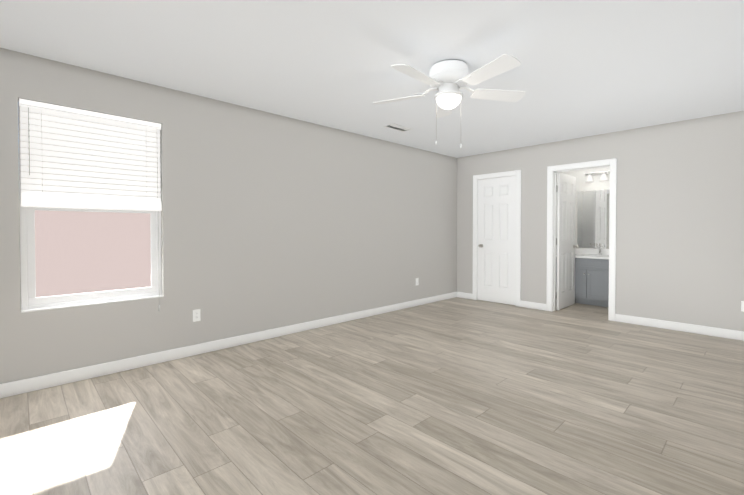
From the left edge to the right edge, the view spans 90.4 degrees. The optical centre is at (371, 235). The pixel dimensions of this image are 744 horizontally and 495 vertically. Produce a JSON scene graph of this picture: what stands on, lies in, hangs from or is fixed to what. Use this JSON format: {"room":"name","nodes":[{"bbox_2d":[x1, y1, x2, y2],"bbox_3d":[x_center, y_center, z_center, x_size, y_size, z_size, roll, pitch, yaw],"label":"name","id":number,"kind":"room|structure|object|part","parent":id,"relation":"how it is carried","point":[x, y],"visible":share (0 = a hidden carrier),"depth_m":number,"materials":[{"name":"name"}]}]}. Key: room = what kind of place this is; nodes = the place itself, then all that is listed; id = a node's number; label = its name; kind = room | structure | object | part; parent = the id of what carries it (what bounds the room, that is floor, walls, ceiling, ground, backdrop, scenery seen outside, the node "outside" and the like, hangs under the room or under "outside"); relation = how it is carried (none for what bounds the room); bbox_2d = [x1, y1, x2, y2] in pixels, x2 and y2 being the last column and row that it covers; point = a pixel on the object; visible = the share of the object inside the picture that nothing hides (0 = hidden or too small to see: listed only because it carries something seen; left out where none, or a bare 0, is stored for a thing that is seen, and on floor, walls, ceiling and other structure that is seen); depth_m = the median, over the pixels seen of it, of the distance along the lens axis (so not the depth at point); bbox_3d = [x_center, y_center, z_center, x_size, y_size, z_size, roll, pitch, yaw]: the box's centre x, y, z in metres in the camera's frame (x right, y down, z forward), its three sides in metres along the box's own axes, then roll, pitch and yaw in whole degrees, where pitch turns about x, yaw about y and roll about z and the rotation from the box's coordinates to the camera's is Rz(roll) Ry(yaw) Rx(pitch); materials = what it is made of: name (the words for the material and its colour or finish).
{"room":"empty bedroom","nodes":[
{"label":"empty bedroom","id":0,"kind":"room"},
{"bbox_2d":[0,48,456,383],"bbox_3d":[-0.380,-0.119,4.822,8.090,2.465,0.120,-1,1,-44],"label":"wall","id":1,"kind":"structure","parent":0,"point":[269,221],"depth_m":3.79,"materials":[{"name":"grey paint"}]},
{"bbox_2d":[18,100,162,312],"bbox_3d":[-2.245,-0.163,3.024,0.928,1.674,0.135,-1,1,-44],"label":"window","id":2,"kind":"structure","parent":1,"relation":"in","point":[73,257],"depth_m":2.99,"materials":[{"name":"white"}]},
{"bbox_2d":[19,98,161,210],"bbox_3d":[-2.230,-0.608,3.001,0.918,0.778,0.053,-1,1,-44],"label":"window blind","id":3,"kind":"object","parent":2,"relation":"attached to","point":[82,159],"visible":0.98,"depth_m":2.95,"materials":[{"name":"white plastic"}]},
{"bbox_3d":[-2.268,-0.231,3.046,0.794,1.404,0.028,-1,1,-44],"label":"glass","id":4,"kind":"part","parent":2,"relation":"part of","materials":[{"name":"glass"}]},
{"bbox_2d":[193,309,200,321],"bbox_3d":[-1.668,0.757,3.511,0.070,0.114,0.008,-1,1,-44],"label":"electrical outlet","id":5,"kind":"object","parent":1,"relation":"attached to","point":[196,314],"visible":1,"depth_m":3.51,"materials":[{"name":"white plastic"}]},
{"bbox_2d":[0,292,455,398],"bbox_3d":[-0.827,1.071,4.315,6.480,0.100,0.019,-1,1,-44],"label":"baseboard","id":6,"kind":"structure","parent":1,"relation":"attached to","point":[13,388],"depth_m":3.41,"materials":[{"name":"white wood"}]},
{"bbox_2d":[0,297,743,494],"bbox_3d":[1.097,1.185,3.299,8.090,0.100,4.390,-1,1,-44],"label":"floor","id":7,"kind":"structure","parent":0,"point":[457,396],"depth_m":2.36,"materials":[{"name":"brown wood"}]},
{"bbox_2d":[556,244,608,306],"bbox_3d":[3.620,0.617,5.924,0.555,0.957,1.184,-1,1,-44],"label":"bathroom vanity","id":8,"kind":"object","parent":7,"relation":"on","point":[591,276],"visible":0.35,"depth_m":5.80,"materials":[{"name":"grey wood"}]},
{"bbox_2d":[0,0,743,157],"bbox_3d":[1.097,-1.389,3.262,8.090,0.120,4.390,-1,1,-44],"label":"ceiling","id":9,"kind":"structure","parent":0,"point":[586,68],"depth_m":2.70,"materials":[{"name":"white paint"}]},
{"bbox_2d":[383,123,411,131],"bbox_3d":[0.326,-1.343,4.595,0.360,0.010,0.170,-1,1,-44],"label":"ceiling vent","id":10,"kind":"object","parent":9,"relation":"in","point":[397,127],"visible":1,"depth_m":4.58,"materials":[{"name":"white metal"}]},
{"bbox_2d":[373,54,525,147],"bbox_3d":[0.578,-1.005,2.862,1.198,0.636,1.232,-1,1,-44],"label":"fan","id":11,"kind":"object","parent":9,"relation":"hanging from","point":[447,79],"visible":1,"depth_m":2.79,"materials":[{"name":"white plastic"}]},
{"bbox_2d":[556,172,560,253],"bbox_3d":[2.867,-0.139,6.202,1.250,2.465,0.120,-1,1,-44],"label":"wall","id":12,"kind":"structure","parent":0,"point":[556,219],"depth_m":6.47,"materials":[{"name":"white paint"}]},
{"bbox_2d":[561,167,609,248],"bbox_3d":[3.974,-0.137,6.038,0.120,2.465,4.150,-1,1,-44],"label":"wall","id":13,"kind":"structure","parent":0,"point":[581,184],"depth_m":6.28,"materials":[{"name":"white paint"}]},
{"bbox_2d":[577,189,609,248],"bbox_3d":[3.852,-0.275,6.069,0.006,0.970,0.867,-1,1,-44],"label":"bathroom mirror","id":14,"kind":"object","parent":13,"relation":"attached to","point":[593,220],"visible":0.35,"depth_m":6.20,"materials":[{"name":"silver glass"}]},
{"bbox_2d":[585,171,609,182],"bbox_3d":[3.785,-0.978,6.018,0.160,0.167,0.600,-1,1,-44],"label":"sconce","id":15,"kind":"object","parent":13,"relation":"attached to","point":[589,178],"visible":0.67,"depth_m":6.11,"materials":[{"name":"silver metal"}]},
{"bbox_2d":[457,111,743,330],"bbox_3d":[2.985,-0.123,5.090,0.120,2.465,4.150,-1,1,-44],"label":"wall","id":16,"kind":"structure","parent":0,"point":[680,225],"depth_m":4.47,"materials":[{"name":"grey paint"}]},
{"bbox_2d":[456,292,471,298],"bbox_3d":[1.624,1.040,6.428,0.015,0.100,0.298,-1,1,-44],"label":"baseboard","id":17,"kind":"structure","parent":16,"relation":"attached to","point":[458,294],"depth_m":6.43,"materials":[{"name":"white wood"}]},
{"bbox_2d":[472,170,520,306],"bbox_3d":[2.062,0.036,6.051,0.158,2.120,0.831,-1,1,-44],"label":"door frame","id":18,"kind":"structure","parent":16,"relation":"attached to","point":[516,173],"depth_m":5.92,"materials":[{"name":"white wood"}]},
{"bbox_2d":[478,176,515,304],"bbox_3d":[2.035,0.073,6.027,0.182,2.030,0.666,-1,1,-44],"label":"closet door","id":19,"kind":"structure","parent":16,"relation":"in","point":[496,240],"depth_m":6.00,"materials":[{"name":"white wood"}]},
{"bbox_2d":[520,301,545,310],"bbox_3d":[2.438,1.052,5.579,0.015,0.100,0.392,-1,1,-44],"label":"baseboard","id":20,"kind":"structure","parent":16,"relation":"attached to","point":[526,304],"depth_m":5.57,"materials":[{"name":"white"}]},
{"bbox_2d":[556,172,578,309],"bbox_3d":[2.997,0.078,5.690,0.701,2.030,0.182,-1,1,-44],"label":"bathroom door","id":21,"kind":"structure","parent":16,"relation":"in","point":[566,222],"depth_m":5.64,"materials":[{"name":"white wood"}]},
{"bbox_2d":[546,158,616,320],"bbox_3d":[2.920,0.049,5.156,0.158,2.120,0.866,-1,1,-44],"label":"door frame","id":22,"kind":"structure","parent":16,"relation":"attached to","point":[551,292],"depth_m":5.21,"materials":[{"name":"white wood"}]},
{"bbox_2d":[615,314,743,340],"bbox_3d":[3.757,1.072,4.201,0.019,0.100,1.693,-1,1,-44],"label":"baseboard","id":23,"kind":"structure","parent":16,"relation":"attached to","point":[684,327],"depth_m":4.32,"materials":[{"name":"white wood"}]},
{"bbox_2d":[741,301,743,311],"bbox_3d":[4.001,0.756,3.950,0.008,0.114,0.070,-1,1,-44],"label":"outlet","id":24,"kind":"object","parent":16,"relation":"attached to","point":[742,305],"visible":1,"depth_m":3.97,"materials":[{"name":"white plastic"}]}
]}

